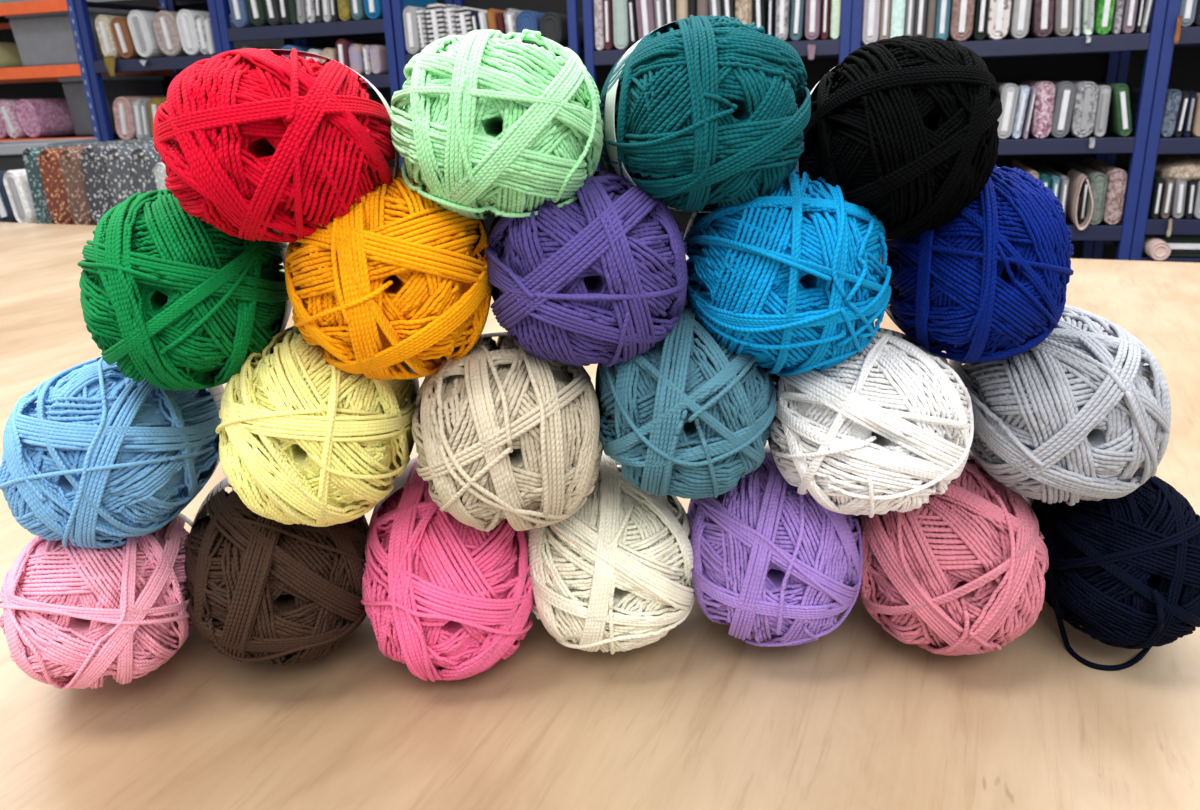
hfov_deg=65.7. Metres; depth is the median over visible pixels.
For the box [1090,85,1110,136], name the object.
bolt
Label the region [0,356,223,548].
yarn ball
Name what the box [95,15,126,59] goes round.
bolt
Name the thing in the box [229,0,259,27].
bolt
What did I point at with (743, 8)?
bolt
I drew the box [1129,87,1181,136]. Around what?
bolt
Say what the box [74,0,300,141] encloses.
shelving unit
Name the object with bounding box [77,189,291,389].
yarn ball
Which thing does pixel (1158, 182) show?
bolt
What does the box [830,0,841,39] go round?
bolt
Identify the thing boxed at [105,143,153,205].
bolt
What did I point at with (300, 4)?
bolt
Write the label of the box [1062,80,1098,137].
bolt
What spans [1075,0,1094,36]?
bolt
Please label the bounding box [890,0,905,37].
bolt
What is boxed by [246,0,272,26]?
bolt
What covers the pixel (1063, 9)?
bolt
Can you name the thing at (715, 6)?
bolt
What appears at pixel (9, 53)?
bolt
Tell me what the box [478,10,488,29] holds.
bolt
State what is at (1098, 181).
bolt
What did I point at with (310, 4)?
bolt
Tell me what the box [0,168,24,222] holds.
bolt
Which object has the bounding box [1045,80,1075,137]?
bolt
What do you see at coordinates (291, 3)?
bolt
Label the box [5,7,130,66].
tub
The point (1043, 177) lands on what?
bolt
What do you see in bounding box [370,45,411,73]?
bolt
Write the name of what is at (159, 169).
bolt
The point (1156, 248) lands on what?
bolt
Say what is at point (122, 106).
bolt
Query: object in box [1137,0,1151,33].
bolt
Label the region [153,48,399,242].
yarn ball
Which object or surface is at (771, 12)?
bolt
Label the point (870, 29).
bolt
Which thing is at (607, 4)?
bolt
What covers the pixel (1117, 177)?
bolt
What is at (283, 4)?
bolt
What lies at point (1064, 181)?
bolt
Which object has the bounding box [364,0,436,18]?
bolt
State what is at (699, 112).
yarn ball
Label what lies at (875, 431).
yarn ball
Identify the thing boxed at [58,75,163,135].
tub
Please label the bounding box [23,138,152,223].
bolt
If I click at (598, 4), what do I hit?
bolt
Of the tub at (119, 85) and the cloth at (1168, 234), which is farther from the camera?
the tub at (119, 85)
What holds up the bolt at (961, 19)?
on the shelving unit at (1013, 61)
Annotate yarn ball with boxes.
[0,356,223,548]
[0,513,193,689]
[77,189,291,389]
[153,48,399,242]
[184,477,371,665]
[215,326,419,526]
[285,168,493,379]
[361,456,534,681]
[390,29,603,219]
[412,332,602,531]
[485,170,687,366]
[525,451,695,654]
[595,302,776,498]
[599,15,810,211]
[683,170,891,375]
[687,444,862,646]
[767,328,973,517]
[794,35,1001,239]
[853,447,1048,655]
[878,165,1073,362]
[949,305,1170,505]
[1022,476,1199,670]
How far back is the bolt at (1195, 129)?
3.02 m
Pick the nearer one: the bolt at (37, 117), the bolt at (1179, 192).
the bolt at (1179, 192)
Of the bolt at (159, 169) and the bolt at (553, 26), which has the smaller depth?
the bolt at (159, 169)
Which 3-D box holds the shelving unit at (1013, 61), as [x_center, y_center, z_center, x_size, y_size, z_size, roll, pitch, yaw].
[1.430,-0.878,3.515,0.960,1.700,0.632,3,20,16]
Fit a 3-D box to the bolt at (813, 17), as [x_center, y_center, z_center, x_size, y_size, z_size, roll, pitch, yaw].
[0.809,-1.443,3.455,0.050,0.180,0.524,3,20,16]
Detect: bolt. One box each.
[0,42,22,67]
[0,97,65,138]
[0,100,28,137]
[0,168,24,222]
[3,169,38,222]
[16,98,75,137]
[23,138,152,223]
[38,140,150,224]
[59,147,96,224]
[80,140,153,223]
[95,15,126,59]
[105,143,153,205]
[111,17,143,58]
[113,95,166,139]
[127,10,178,57]
[130,145,161,193]
[132,98,150,138]
[140,100,152,137]
[148,97,166,134]
[153,11,196,55]
[154,162,167,189]
[176,9,231,54]
[194,14,231,54]
[204,18,283,54]
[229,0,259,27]
[241,47,277,59]
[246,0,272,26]
[264,0,283,25]
[278,0,292,24]
[281,45,335,59]
[288,0,299,23]
[296,0,308,23]
[305,0,317,22]
[306,49,322,62]
[315,0,324,22]
[321,48,336,62]
[322,0,332,21]
[330,0,342,21]
[336,39,385,67]
[337,0,356,20]
[349,44,366,74]
[350,0,372,19]
[362,45,378,74]
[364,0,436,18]
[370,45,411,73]
[403,6,425,53]
[416,8,429,50]
[426,2,447,43]
[444,5,460,35]
[455,6,486,35]
[471,10,480,29]
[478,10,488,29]
[487,8,504,29]
[496,13,506,33]
[504,8,521,33]
[517,10,544,32]
[540,12,595,48]
[594,0,608,50]
[603,0,618,49]
[613,0,630,49]
[628,0,638,46]
[636,0,655,39]
[654,0,665,28]
[664,0,676,23]
[676,0,688,19]
[689,0,696,15]
[697,0,709,15]
[709,0,722,15]
[722,0,734,17]
[735,0,753,23]
[753,0,767,33]
[767,0,775,36]
[775,0,792,41]
[790,0,809,40]
[805,0,822,40]
[821,0,832,39]
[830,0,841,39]
[862,0,881,44]
[879,0,891,39]
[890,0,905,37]
[904,0,914,35]
[913,0,927,35]
[925,0,936,37]
[934,0,950,40]
[946,0,974,41]
[963,0,988,41]
[981,0,1011,40]
[997,82,1018,138]
[999,0,1031,39]
[1010,85,1029,138]
[1011,159,1038,178]
[1019,80,1055,138]
[1020,86,1036,138]
[1021,0,1053,38]
[1024,162,1050,188]
[1032,164,1059,197]
[1041,164,1068,211]
[1044,0,1072,37]
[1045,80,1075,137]
[1058,164,1089,224]
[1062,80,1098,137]
[1064,0,1080,36]
[1066,161,1107,224]
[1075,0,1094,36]
[1081,157,1126,224]
[1089,0,1114,35]
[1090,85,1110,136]
[1094,82,1131,136]
[1105,0,1123,34]
[1116,0,1137,34]
[1118,222,1170,260]
[1122,164,1163,218]
[1129,0,1144,33]
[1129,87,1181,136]
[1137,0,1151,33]
[1145,0,1196,32]
[1154,235,1199,256]
[1159,176,1174,218]
[1170,178,1186,218]
[1171,91,1189,136]
[1181,91,1196,136]
[1183,179,1195,218]
[1187,0,1199,26]
[1190,93,1199,136]
[1192,180,1199,218]
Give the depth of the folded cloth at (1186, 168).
3.10 m
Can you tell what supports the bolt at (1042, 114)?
on the shelving unit at (1013, 61)
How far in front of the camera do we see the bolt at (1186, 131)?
3.02 m
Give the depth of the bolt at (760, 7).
3.27 m
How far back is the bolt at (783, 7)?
3.26 m
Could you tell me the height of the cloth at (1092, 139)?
0.036 m
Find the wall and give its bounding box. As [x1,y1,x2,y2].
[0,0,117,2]
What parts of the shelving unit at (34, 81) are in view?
panel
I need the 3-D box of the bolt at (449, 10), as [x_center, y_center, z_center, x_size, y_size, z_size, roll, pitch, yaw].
[-0.507,-1.543,3.840,0.052,0.173,0.524,3,20,16]
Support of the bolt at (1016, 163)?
on the shelving unit at (1013, 61)
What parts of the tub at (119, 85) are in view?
tub lid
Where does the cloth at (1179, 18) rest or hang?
hanging from the bolt at (1187, 10)
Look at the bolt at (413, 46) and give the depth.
3.64 m
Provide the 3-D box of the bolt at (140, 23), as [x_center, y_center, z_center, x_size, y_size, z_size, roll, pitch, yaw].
[-1.897,-1.668,4.207,0.104,0.190,0.524,3,20,16]
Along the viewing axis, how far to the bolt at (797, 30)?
3.25 m
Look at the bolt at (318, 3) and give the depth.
3.73 m
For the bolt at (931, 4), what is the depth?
3.13 m
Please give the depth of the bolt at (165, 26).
3.95 m
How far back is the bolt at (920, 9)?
3.14 m
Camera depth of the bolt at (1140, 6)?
2.97 m
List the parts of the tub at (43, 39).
tub lid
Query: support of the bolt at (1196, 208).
on the shelving unit at (1178, 64)
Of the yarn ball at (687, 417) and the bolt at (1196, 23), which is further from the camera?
the bolt at (1196, 23)
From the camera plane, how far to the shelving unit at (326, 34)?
3.77 m
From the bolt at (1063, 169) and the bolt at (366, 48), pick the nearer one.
the bolt at (1063, 169)
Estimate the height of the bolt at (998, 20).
0.189 m
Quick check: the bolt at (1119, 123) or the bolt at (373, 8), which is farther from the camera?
the bolt at (373, 8)
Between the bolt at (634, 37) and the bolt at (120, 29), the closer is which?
the bolt at (634, 37)
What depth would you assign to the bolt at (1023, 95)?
3.15 m
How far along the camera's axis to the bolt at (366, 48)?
3.73 m
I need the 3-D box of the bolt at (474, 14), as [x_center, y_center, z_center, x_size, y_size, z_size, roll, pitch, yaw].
[-0.405,-1.520,3.802,0.036,0.145,0.524,3,20,16]
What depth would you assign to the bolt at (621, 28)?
3.42 m
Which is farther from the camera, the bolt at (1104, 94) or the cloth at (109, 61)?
the cloth at (109, 61)
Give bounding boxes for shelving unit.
[0,0,179,141]
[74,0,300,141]
[215,0,453,168]
[391,0,613,233]
[582,0,851,238]
[850,0,1167,259]
[1091,0,1199,262]
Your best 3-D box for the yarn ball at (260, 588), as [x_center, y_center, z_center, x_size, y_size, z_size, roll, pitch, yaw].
[-0.198,0.089,0.576,0.108,0.108,0.195,-9,20,-19]
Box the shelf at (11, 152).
[0,138,97,221]
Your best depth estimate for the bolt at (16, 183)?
2.77 m
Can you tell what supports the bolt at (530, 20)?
on the shelving unit at (573, 9)
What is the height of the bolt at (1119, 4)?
0.160 m
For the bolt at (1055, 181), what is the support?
on the shelving unit at (1013, 61)
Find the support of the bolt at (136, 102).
on the shelving unit at (95, 67)
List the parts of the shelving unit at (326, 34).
panel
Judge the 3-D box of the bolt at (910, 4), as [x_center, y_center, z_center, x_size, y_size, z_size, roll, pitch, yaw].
[1.117,-1.407,3.366,0.026,0.200,0.524,3,20,16]
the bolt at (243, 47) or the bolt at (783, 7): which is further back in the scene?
the bolt at (243, 47)
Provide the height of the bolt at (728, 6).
0.184 m
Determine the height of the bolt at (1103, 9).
0.163 m
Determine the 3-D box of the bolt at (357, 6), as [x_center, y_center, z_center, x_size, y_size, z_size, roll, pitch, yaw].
[-0.895,-1.692,3.897,0.046,0.174,0.524,3,20,16]
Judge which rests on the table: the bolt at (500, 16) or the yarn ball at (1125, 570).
the yarn ball at (1125, 570)
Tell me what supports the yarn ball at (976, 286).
on the yarn ball at (875, 431)
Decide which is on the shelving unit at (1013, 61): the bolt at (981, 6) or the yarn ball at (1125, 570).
the bolt at (981, 6)
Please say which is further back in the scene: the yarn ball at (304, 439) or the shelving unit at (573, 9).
the shelving unit at (573, 9)
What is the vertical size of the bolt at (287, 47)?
0.128 m
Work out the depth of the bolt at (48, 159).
2.70 m
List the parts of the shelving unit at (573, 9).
panel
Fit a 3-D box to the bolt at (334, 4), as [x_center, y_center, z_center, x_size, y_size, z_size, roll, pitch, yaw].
[-0.993,-1.699,3.929,0.025,0.174,0.524,3,20,16]
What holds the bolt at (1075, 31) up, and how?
on the shelving unit at (1013, 61)
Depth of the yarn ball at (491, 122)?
0.39 m
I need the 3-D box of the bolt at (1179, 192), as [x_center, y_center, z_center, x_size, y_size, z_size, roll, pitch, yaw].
[2.005,-0.770,3.330,0.037,0.133,0.524,3,20,16]
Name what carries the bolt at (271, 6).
on the shelving unit at (326, 34)
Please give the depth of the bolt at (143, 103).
4.11 m
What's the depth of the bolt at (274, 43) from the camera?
4.07 m
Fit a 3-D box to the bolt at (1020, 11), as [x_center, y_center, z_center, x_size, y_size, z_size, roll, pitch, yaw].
[1.459,-1.381,3.288,0.053,0.178,0.524,3,20,16]
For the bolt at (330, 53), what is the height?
0.109 m
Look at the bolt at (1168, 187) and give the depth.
3.11 m
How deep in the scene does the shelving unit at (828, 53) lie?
3.45 m
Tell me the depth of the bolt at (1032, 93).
3.14 m
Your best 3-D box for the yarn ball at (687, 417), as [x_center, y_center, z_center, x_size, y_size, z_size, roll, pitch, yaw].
[0.045,-0.010,0.521,0.096,0.098,0.173,-2,19,1]
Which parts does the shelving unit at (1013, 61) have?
panel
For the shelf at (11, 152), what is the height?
1.097 m
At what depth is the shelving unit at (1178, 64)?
3.13 m
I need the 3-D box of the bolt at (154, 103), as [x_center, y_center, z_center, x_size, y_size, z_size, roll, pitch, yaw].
[-1.883,-1.340,4.324,0.073,0.178,0.524,3,20,16]
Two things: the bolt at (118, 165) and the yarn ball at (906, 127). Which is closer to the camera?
the yarn ball at (906, 127)
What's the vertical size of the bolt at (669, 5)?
0.197 m
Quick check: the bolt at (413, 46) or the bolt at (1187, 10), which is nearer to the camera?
the bolt at (1187, 10)
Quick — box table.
[0,222,1199,809]
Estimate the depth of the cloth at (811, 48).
3.24 m
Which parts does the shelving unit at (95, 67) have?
panel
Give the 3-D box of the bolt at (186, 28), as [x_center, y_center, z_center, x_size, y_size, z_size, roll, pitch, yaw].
[-1.664,-1.649,4.142,0.094,0.180,0.524,3,20,16]
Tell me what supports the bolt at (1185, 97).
on the shelving unit at (1178, 64)
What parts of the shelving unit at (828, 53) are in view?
panel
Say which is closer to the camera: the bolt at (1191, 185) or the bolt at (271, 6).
the bolt at (1191, 185)
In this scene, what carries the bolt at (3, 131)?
on the shelving unit at (34, 81)
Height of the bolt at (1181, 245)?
0.074 m
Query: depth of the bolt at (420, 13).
3.63 m
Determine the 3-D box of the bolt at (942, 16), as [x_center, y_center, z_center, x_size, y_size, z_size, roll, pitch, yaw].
[1.223,-1.401,3.350,0.044,0.194,0.524,3,20,16]
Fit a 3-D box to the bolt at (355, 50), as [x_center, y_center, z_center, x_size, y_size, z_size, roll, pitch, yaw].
[-0.913,-1.472,3.974,0.051,0.118,0.520,3,20,16]
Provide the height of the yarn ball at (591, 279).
0.097 m
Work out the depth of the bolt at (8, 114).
4.31 m
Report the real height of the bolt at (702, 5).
0.191 m
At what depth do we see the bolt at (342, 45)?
3.75 m
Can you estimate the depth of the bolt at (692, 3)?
3.32 m
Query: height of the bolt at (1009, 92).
0.180 m
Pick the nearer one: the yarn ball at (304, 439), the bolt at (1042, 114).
the yarn ball at (304, 439)
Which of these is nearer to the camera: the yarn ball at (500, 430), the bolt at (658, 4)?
the yarn ball at (500, 430)
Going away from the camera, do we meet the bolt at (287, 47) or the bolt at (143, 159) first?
the bolt at (143, 159)
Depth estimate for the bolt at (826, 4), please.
3.22 m
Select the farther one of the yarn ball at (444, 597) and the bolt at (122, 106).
the bolt at (122, 106)
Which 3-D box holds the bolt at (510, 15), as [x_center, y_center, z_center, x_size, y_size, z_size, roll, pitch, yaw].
[-0.266,-1.512,3.766,0.054,0.144,0.524,3,20,16]
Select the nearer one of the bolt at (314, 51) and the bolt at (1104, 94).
the bolt at (1104, 94)
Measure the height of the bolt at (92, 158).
0.230 m
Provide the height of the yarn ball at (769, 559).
0.111 m
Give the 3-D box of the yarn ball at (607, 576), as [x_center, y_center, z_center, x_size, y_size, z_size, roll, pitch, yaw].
[0.000,0.082,0.578,0.105,0.104,0.184,-4,19,-6]
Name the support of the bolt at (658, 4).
on the shelving unit at (828, 53)
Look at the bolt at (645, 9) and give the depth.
3.39 m
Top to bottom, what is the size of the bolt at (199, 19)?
0.158 m
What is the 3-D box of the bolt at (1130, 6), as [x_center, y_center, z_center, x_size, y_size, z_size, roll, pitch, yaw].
[1.761,-1.347,3.186,0.034,0.158,0.524,3,20,16]
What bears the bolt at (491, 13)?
on the shelving unit at (573, 9)
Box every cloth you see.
[104,56,114,76]
[807,44,815,59]
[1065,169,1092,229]
[1086,36,1090,42]
[1089,137,1095,147]
[1154,157,1199,181]
[1166,218,1172,236]
[1174,16,1181,43]
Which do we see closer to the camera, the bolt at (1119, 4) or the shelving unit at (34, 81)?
the bolt at (1119, 4)
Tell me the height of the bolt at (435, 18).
0.184 m
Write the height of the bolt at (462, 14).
0.162 m
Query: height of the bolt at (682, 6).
0.202 m
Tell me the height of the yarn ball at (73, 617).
0.106 m
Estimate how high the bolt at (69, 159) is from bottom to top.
0.222 m
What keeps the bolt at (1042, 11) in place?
on the shelving unit at (1013, 61)
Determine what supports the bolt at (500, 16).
on the shelving unit at (573, 9)
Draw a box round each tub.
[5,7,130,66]
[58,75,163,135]
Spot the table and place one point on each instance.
(699, 716)
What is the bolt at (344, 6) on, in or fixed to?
on the shelving unit at (326, 34)
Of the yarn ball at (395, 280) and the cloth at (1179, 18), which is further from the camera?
the cloth at (1179, 18)
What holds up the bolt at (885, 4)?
on the shelving unit at (1013, 61)
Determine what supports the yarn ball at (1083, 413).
on the yarn ball at (1125, 570)
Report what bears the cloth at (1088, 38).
hanging from the bolt at (1087, 6)
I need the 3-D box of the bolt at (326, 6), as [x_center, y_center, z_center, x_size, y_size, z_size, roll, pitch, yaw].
[-1.024,-1.706,3.939,0.041,0.182,0.524,3,20,16]
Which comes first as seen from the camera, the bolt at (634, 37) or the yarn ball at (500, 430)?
the yarn ball at (500, 430)
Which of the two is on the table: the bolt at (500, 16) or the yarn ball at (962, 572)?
the yarn ball at (962, 572)
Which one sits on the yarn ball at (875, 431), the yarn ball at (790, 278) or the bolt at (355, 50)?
the yarn ball at (790, 278)

